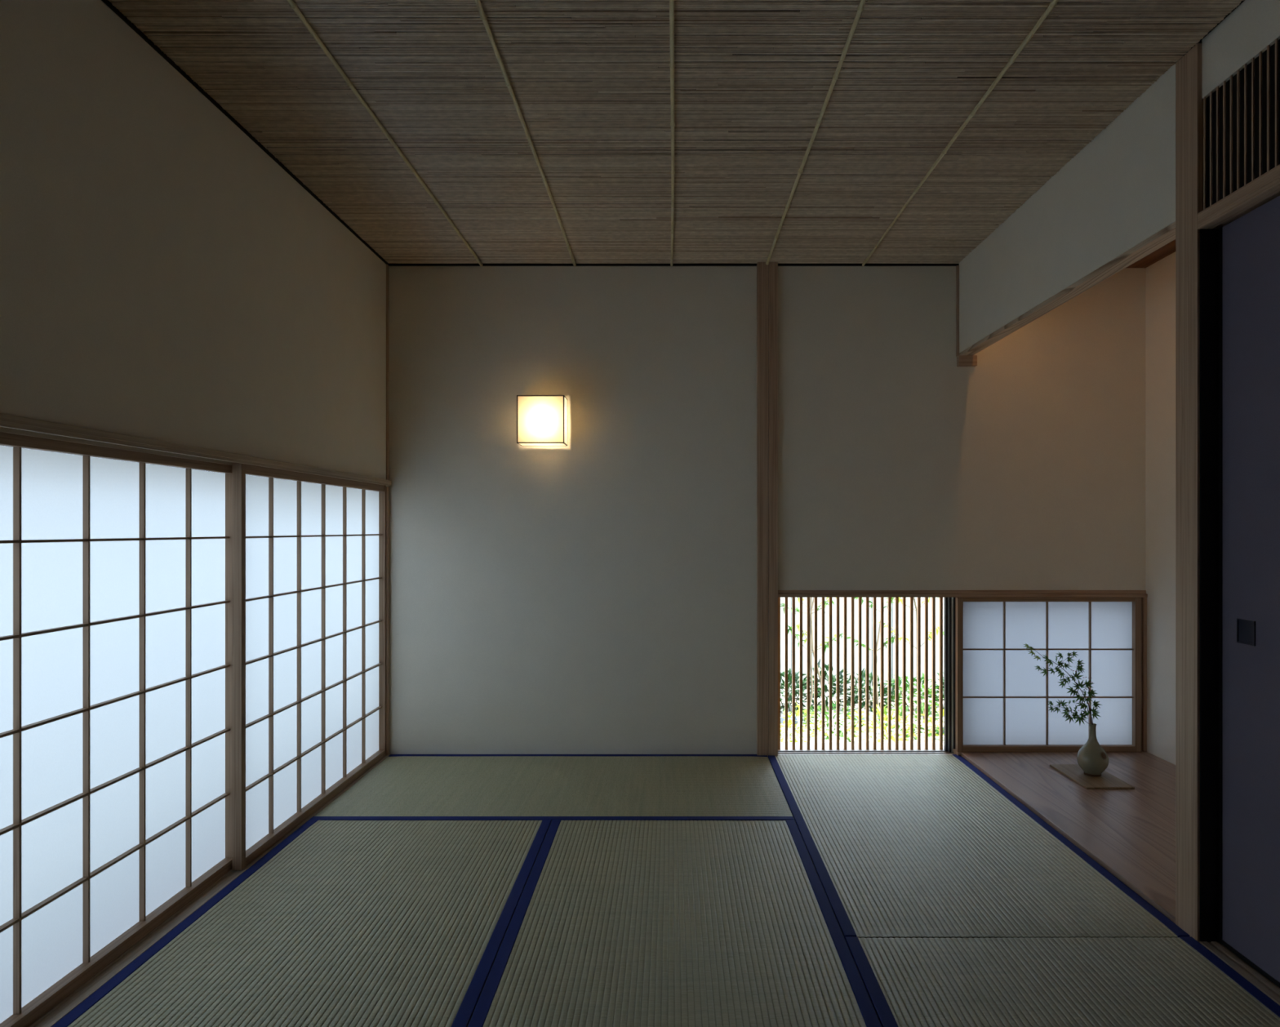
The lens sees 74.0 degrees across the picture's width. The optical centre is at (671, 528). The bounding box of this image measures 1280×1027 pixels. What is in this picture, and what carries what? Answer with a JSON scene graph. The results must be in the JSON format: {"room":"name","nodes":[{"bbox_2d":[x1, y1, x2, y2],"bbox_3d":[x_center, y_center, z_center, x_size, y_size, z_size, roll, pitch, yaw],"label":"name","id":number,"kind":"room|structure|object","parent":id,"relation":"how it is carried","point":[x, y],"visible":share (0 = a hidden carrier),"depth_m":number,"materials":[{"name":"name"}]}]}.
{"room":"traditional dwelling","nodes":[
{"label":"traditional dwelling","id":0,"kind":"room"},
{"bbox_2d":[0,0,386,479],"bbox_3d":[-1.407,-0.795,2.730,0.120,1.131,2.840,0,0,0],"label":"wall","id":1,"kind":"structure","parent":0,"point":[163,277],"depth_m":2.25,"materials":[{"name":"beige paint"}]},
{"bbox_2d":[0,413,391,485],"bbox_3d":[-1.399,-0.214,2.665,0.137,0.030,2.730,0,0,0],"label":"trim","id":2,"kind":"structure","parent":1,"relation":"attached to","point":[9,424],"depth_m":2.15,"materials":[{"name":"brown wood"}]},
{"bbox_2d":[101,0,388,265],"bbox_3d":[-1.345,-1.254,1.712,0.006,0.011,4.625,0,0,0],"label":"trim","id":3,"kind":"structure","parent":1,"relation":"attached to","point":[107,2],"depth_m":2.54,"materials":[{"name":"black wood"}]},
{"bbox_2d":[386,264,388,479],"bbox_3d":[-1.343,-0.739,4.013,0.007,1.019,0.023,0,0,0],"label":"trim","id":4,"kind":"structure","parent":1,"relation":"attached to","point":[387,265],"depth_m":4.00,"materials":[{"name":"brown wood"}]},
{"bbox_2d":[108,0,1244,267],"bbox_3d":[0.404,-1.300,1.765,3.701,0.121,4.730,0,0,0],"label":"ceiling","id":5,"kind":"structure","parent":0,"point":[437,131],"depth_m":2.56,"materials":[{"name":"brown wood"}]},
{"bbox_2d":[386,266,1145,754],"bbox_3d":[0.444,-0.085,4.090,3.821,2.551,0.120,0,0,0],"label":"wall","id":6,"kind":"structure","parent":0,"point":[595,593],"depth_m":4.03,"materials":[{"name":"beige paint"}]},
{"bbox_2d":[0,754,390,1026],"bbox_3d":[-1.401,1.100,2.665,0.131,0.060,2.730,0,0,0],"label":"trim","id":7,"kind":"structure","parent":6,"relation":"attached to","point":[84,991],"depth_m":2.19,"materials":[{"name":"brown wood"}]},
{"bbox_2d":[0,431,231,1026],"bbox_3d":[-1.397,0.431,2.038,0.030,1.278,1.347,0,0,0],"label":"screen","id":8,"kind":"object","parent":7,"relation":"on","point":[116,566],"visible":0.84,"depth_m":2.11,"materials":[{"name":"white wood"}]},
{"bbox_2d":[231,462,386,870],"bbox_3d":[-1.362,0.431,3.331,0.030,1.278,1.346,0,0,0],"label":"screen","id":9,"kind":"object","parent":7,"relation":"on","point":[308,560],"visible":0.88,"depth_m":3.12,"materials":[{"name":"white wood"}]},
{"bbox_2d":[386,486,389,755],"bbox_3d":[-1.351,0.436,4.017,0.022,1.270,0.026,0,0,0],"label":"trim","id":10,"kind":"structure","parent":6,"relation":"attached to","point":[387,487],"depth_m":4.00,"materials":[{"name":"brown wood"}]},
{"bbox_2d":[516,395,567,445],"bbox_3d":[-0.600,-0.503,3.959,0.218,0.220,0.142,0,0,0],"label":"wall lamp","id":11,"kind":"object","parent":6,"relation":"attached to","point":[541,420],"visible":1,"depth_m":3.89,"materials":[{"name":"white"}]},
{"bbox_2d":[388,263,959,266],"bbox_3d":[0.009,-1.254,4.028,2.712,0.011,0.006,0,0,0],"label":"trim","id":12,"kind":"structure","parent":6,"relation":"attached to","point":[389,264],"depth_m":4.03,"materials":[{"name":"black wood"}]},
{"bbox_2d":[756,262,777,755],"bbox_3d":[0.455,-0.093,4.067,0.098,2.335,0.125,0,0,0],"label":"wooden post","id":13,"kind":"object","parent":6,"relation":"attached to","point":[766,275],"depth_m":4.00,"materials":[{"name":"brown wood"}]},
{"bbox_2d":[777,597,955,755],"bbox_3d":[1.377,0.713,4.145,1.746,0.835,0.230,0,0,0],"label":"window","id":14,"kind":"structure","parent":6,"relation":"in","point":[926,748],"depth_m":4.12,"materials":[{"name":"cedar"},{"name":"dark metal"},{"name":"clear glass"}]},
{"bbox_2d":[952,748,961,755],"bbox_3d":[1.803,1.093,4.077,0.902,0.076,0.147,0,0,0],"label":"trim","id":15,"kind":"structure","parent":6,"relation":"attached to","point":[954,751],"depth_m":4.02,"materials":[{"name":"brown wood"}]},
{"bbox_2d":[955,265,959,356],"bbox_3d":[1.359,-1.033,4.025,0.012,0.430,0.010,0,0,0],"label":"trim","id":16,"kind":"structure","parent":6,"relation":"attached to","point":[957,266],"depth_m":4.02,"materials":[{"name":"brown wood"}]},
{"bbox_2d":[777,590,1147,597],"bbox_3d":[1.379,0.308,4.082,1.750,0.032,0.136,0,0,0],"label":"trim","id":17,"kind":"structure","parent":6,"relation":"attached to","point":[781,593],"depth_m":4.02,"materials":[{"name":"brown wood"}]},
{"bbox_2d":[956,355,977,366],"bbox_3d":[1.399,-0.794,4.015,0.087,0.049,0.030,0,0,0],"label":"trim","id":18,"kind":"structure","parent":6,"relation":"attached to","point":[962,360],"depth_m":4.00,"materials":[{"name":"brown wood"}]},
{"bbox_2d":[961,751,1175,923],"bbox_3d":[1.812,1.091,3.118,0.884,0.072,1.824,0,0,0],"label":"floor","id":19,"kind":"structure","parent":0,"point":[1131,833],"depth_m":3.21,"materials":[{"name":"brown wood"}]},
{"bbox_2d":[955,597,1141,751],"bbox_3d":[1.786,0.690,4.021,0.869,0.730,0.030,0,0,0],"label":"screen","id":20,"kind":"object","parent":19,"relation":"on","point":[1002,704],"visible":0.98,"depth_m":4.04,"materials":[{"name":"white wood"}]},
{"bbox_2d":[1049,764,1134,789],"bbox_3d":[1.782,1.051,3.607,0.195,0.008,0.337,0,0,0],"label":"display board","id":21,"kind":"object","parent":19,"relation":"on","point":[1107,780],"visible":0.8,"depth_m":3.55,"materials":[{"name":"brown wood"}]},
{"bbox_2d":[1076,723,1108,776],"bbox_3d":[1.797,0.940,3.617,0.123,0.215,0.123,0,0,0],"label":"vase","id":22,"kind":"object","parent":21,"relation":"on","point":[1092,758],"visible":1,"depth_m":3.58,"materials":[{"name":"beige ceramic"}]},
{"bbox_2d":[1023,642,1102,725],"bbox_3d":[1.616,0.677,3.592,0.384,0.412,0.174,0,0,-17],"label":"branch","id":23,"kind":"object","parent":22,"relation":"in","point":[1068,659],"visible":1,"depth_m":3.58,"materials":[{"name":"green plant"}]},
{"bbox_2d":[958,0,1279,353],"bbox_3d":[1.415,-1.097,1.715,0.100,0.526,4.630,0,0,0],"label":"wall","id":24,"kind":"structure","parent":0,"point":[1118,191],"depth_m":2.71,"materials":[{"name":"beige paint"}]},
{"bbox_2d":[959,222,1175,355],"bbox_3d":[1.397,-0.826,3.163,0.057,0.016,1.734,0,0,0],"label":"trim","id":25,"kind":"structure","parent":24,"relation":"attached to","point":[1166,235],"depth_m":2.85,"materials":[{"name":"brown wood"}]},
{"bbox_2d":[1175,43,1226,942],"bbox_3d":[1.411,-0.093,2.248,0.093,2.335,0.095,0,0,0],"label":"wooden post","id":26,"kind":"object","parent":24,"relation":"attached to","point":[1188,100],"depth_m":2.24,"materials":[{"name":"brown wood"}]},
{"bbox_2d":[1199,229,1218,942],"bbox_3d":[1.401,0.147,2.199,0.061,1.847,0.004,0,0,0],"label":"trim","id":27,"kind":"structure","parent":24,"relation":"attached to","point":[1208,238],"depth_m":2.20,"materials":[{"name":"black paint"}]},
{"bbox_2d":[1218,195,1279,987],"bbox_3d":[1.430,0.146,1.729,0.026,1.850,0.934,0,0,0],"label":"door","id":28,"kind":"structure","parent":24,"relation":"in","point":[1249,246],"depth_m":2.09,"materials":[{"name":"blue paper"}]},
{"bbox_2d":[1145,252,1175,764],"bbox_3d":[2.304,-0.095,3.175,0.100,2.531,1.949,0,0,0],"label":"wall","id":29,"kind":"structure","parent":0,"point":[1160,276],"depth_m":3.91,"materials":[{"name":"beige paint"}]},
{"bbox_2d":[1141,597,1146,751],"bbox_3d":[2.245,0.690,4.074,0.018,0.731,0.112,0,0,0],"label":"trim","id":30,"kind":"structure","parent":29,"relation":"attached to","point":[1144,600],"depth_m":4.02,"materials":[{"name":"brown wood"}]},
{"bbox_3d":[0.450,1.133,1.750,4.300,0.116,4.900,0,0,0],"label":"floor","id":31,"kind":"structure","parent":0,"visible":0},
{"bbox_2d":[51,819,551,1026],"bbox_3d":[-0.887,1.098,2.224,0.893,0.056,1.798,0,0,0],"label":"mat","id":32,"kind":"object","parent":31,"relation":"on","point":[341,923],"visible":1,"depth_m":2.22,"materials":[{"name":"fabric"}]},
{"bbox_2d":[309,754,794,820],"bbox_3d":[-0.440,1.098,3.577,1.787,0.056,0.904,0,0,0],"label":"mat","id":33,"kind":"object","parent":31,"relation":"on","point":[402,787],"visible":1,"depth_m":3.47,"materials":[{"name":"fabric"}]},
{"bbox_2d":[467,819,881,1026],"bbox_3d":[0.007,1.098,2.224,0.892,0.056,1.798,0,0,0],"label":"mat","id":34,"kind":"object","parent":31,"relation":"on","point":[613,923],"visible":1,"depth_m":2.22,"materials":[{"name":"fabric"}]},
{"bbox_2d":[767,754,1190,937],"bbox_3d":[0.911,1.098,3.131,0.911,0.056,1.797,0,0,0],"label":"mat","id":35,"kind":"object","parent":31,"relation":"on","point":[899,846],"visible":1,"depth_m":2.77,"materials":[{"name":"wicker"}]},
{"bbox_2d":[844,936,1279,1026],"bbox_3d":[0.911,1.098,1.328,0.911,0.056,1.798,0,0,0],"label":"mat","id":36,"kind":"object","parent":31,"relation":"on","point":[1043,981],"visible":1,"depth_m":1.99,"materials":[{"name":"wicker"}]},
{"bbox_2d":[1199,940,1279,1004],"bbox_3d":[1.460,1.100,0.800,0.181,0.062,2.801,0,0,0],"label":"trim","id":37,"kind":"structure","parent":31,"relation":"on","point":[1241,966],"depth_m":2.06,"materials":[{"name":"brown wood"}]},
{"bbox_3d":[0.059,-0.095,-0.650,3.052,2.531,0.100,0,0,0],"label":"wall","id":38,"kind":"structure","parent":0,"visible":0},
{"bbox_2d":[1197,164,1279,229],"bbox_3d":[1.413,-0.797,0.800,0.095,0.042,2.801,0,0,0],"label":"trim","id":39,"kind":"structure","parent":38,"relation":"attached to","point":[1265,188],"depth_m":2.05,"materials":[{"name":"brown wood"}]},
{"bbox_2d":[1203,38,1279,209],"bbox_3d":[1.386,-0.967,1.250,0.018,0.296,1.900,0,0,0],"label":"grille","id":40,"kind":"object","parent":39,"relation":"on","point":[1242,117],"visible":0.83,"depth_m":2.06,"materials":[{"name":"black wood"}]},
{"label":"outside","id":41,"kind":"structure","parent":0,"visible":0},
{"bbox_2d":[780,697,943,744],"bbox_3d":[0.000,1.609,5.000,60.000,0.224,70.000,0,0,0],"label":"ground","id":42,"kind":"structure","parent":41,"point":[804,734],"depth_m":6.47,"materials":[{"name":"green leaves"},{"name":"moss"}]},
{"bbox_2d":[780,713,804,724],"bbox_3d":[0.955,1.500,6.656,0.211,0.082,0.166,0,0,0],"label":"garden stone","id":43,"kind":"object","parent":42,"relation":"on","point":[782,719],"visible":0.21,"depth_m":6.61,"materials":[{"name":"white stone"}]},
{"bbox_2d":[780,668,821,713],"bbox_3d":[0.990,1.389,7.021,0.559,0.439,0.638,0,0,0],"label":"shrub","id":44,"kind":"object","parent":42,"relation":"on","point":[789,674],"visible":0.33,"depth_m":7.00,"materials":[{"name":"green plant"}]},
{"bbox_2d":[780,702,828,742],"bbox_3d":[0.851,1.420,6.133,0.544,0.307,0.650,0,0,0],"label":"plant","id":45,"kind":"object","parent":42,"relation":"on","point":[789,721],"visible":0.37,"depth_m":6.09,"materials":[{"name":"yellow plant"}]},
{"bbox_2d":[780,597,843,726],"bbox_3d":[1.101,0.442,6.483,0.560,2.220,0.252,0,0,9],"label":"sapling","id":46,"kind":"object","parent":42,"relation":"on","point":[826,645],"visible":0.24,"depth_m":6.48,"materials":[{"name":"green plant"}]},
{"bbox_2d":[795,597,835,715],"bbox_3d":[1.044,0.388,6.752,0.641,2.329,0.195,0,0,3],"label":"sapling","id":47,"kind":"object","parent":42,"relation":"on","point":[797,627],"visible":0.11,"depth_m":6.73,"materials":[{"name":"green plant"}]},
{"bbox_2d":[802,658,862,710],"bbox_3d":[1.325,1.351,7.106,0.532,0.501,0.631,0,0,0],"label":"shrub","id":48,"kind":"object","parent":42,"relation":"on","point":[826,676],"visible":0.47,"depth_m":7.07,"materials":[{"name":"green plant"}]},
{"bbox_2d":[795,698,871,742],"bbox_3d":[1.193,1.442,6.313,0.572,0.295,0.686,0,0,0],"label":"plant","id":49,"kind":"object","parent":42,"relation":"on","point":[826,717],"visible":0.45,"depth_m":6.30,"materials":[{"name":"green plant"}]},
{"bbox_2d":[780,597,943,699],"bbox_3d":[1.700,0.731,7.617,5.400,1.620,0.065,0,0,0],"label":"fence","id":50,"kind":"object","parent":42,"relation":"on","point":[782,599],"visible":0.02,"depth_m":7.59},
{"bbox_2d":[847,711,878,720],"bbox_3d":[1.531,1.500,6.743,0.254,0.082,0.202,0,0,0],"label":"garden stone","id":51,"kind":"object","parent":42,"relation":"on","point":[870,713],"visible":0.14,"depth_m":6.68,"materials":[{"name":"white stone"}]},
{"bbox_2d":[840,666,899,711],"bbox_3d":[1.665,1.379,7.155,0.548,0.436,0.642,0,0,0],"label":"shrub","id":52,"kind":"object","parent":42,"relation":"on","point":[864,673],"visible":0.38,"depth_m":7.08,"materials":[{"name":"green plant"}]},
{"bbox_2d":[846,597,899,720],"bbox_3d":[1.613,0.443,6.600,0.537,2.218,0.244,0,0,-12],"label":"sapling","id":53,"kind":"object","parent":42,"relation":"on","point":[892,598],"visible":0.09,"depth_m":6.58,"materials":[{"name":"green plant"}]},
{"bbox_2d":[840,704,916,742],"bbox_3d":[1.458,1.423,6.119,0.565,0.307,0.612,0,0,-39],"label":"plant","id":54,"kind":"object","parent":42,"relation":"on","point":[877,706],"visible":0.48,"depth_m":6.07,"materials":[{"name":"yellow plant"}]},
{"bbox_2d":[871,702,943,739],"bbox_3d":[1.780,1.430,6.326,0.575,0.344,0.677,0,0,0],"label":"plant","id":55,"kind":"object","parent":42,"relation":"on","point":[922,707],"visible":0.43,"depth_m":6.27,"materials":[{"name":"green plant"}]},
{"bbox_2d":[877,597,938,720],"bbox_3d":[1.881,0.406,6.686,0.556,2.294,0.218,0,0,0],"label":"sapling","id":56,"kind":"object","parent":42,"relation":"on","point":[900,599],"visible":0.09,"depth_m":6.71,"materials":[{"name":"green plant"}]},
{"bbox_2d":[884,671,943,715],"bbox_3d":[2.025,1.389,7.095,0.566,0.372,0.619,0,0,25],"label":"shrub","id":57,"kind":"object","parent":42,"relation":"on","point":[922,676],"visible":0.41,"depth_m":7.06,"materials":[{"name":"green plant"}]},
{"bbox_2d":[913,704,943,737],"bbox_3d":[2.045,1.423,6.151,0.593,0.334,0.730,0,0,0],"label":"plant","id":58,"kind":"object","parent":42,"relation":"on","point":[930,717],"visible":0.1,"depth_m":6.21,"materials":[{"name":"yellow plant"}]},
{"bbox_2d":[922,671,943,709],"bbox_3d":[2.397,1.388,7.117,0.552,0.456,0.638,0,0,-26],"label":"shrub","id":59,"kind":"object","parent":42,"relation":"on","point":[936,672],"visible":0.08,"depth_m":7.11,"materials":[{"name":"green plant"}]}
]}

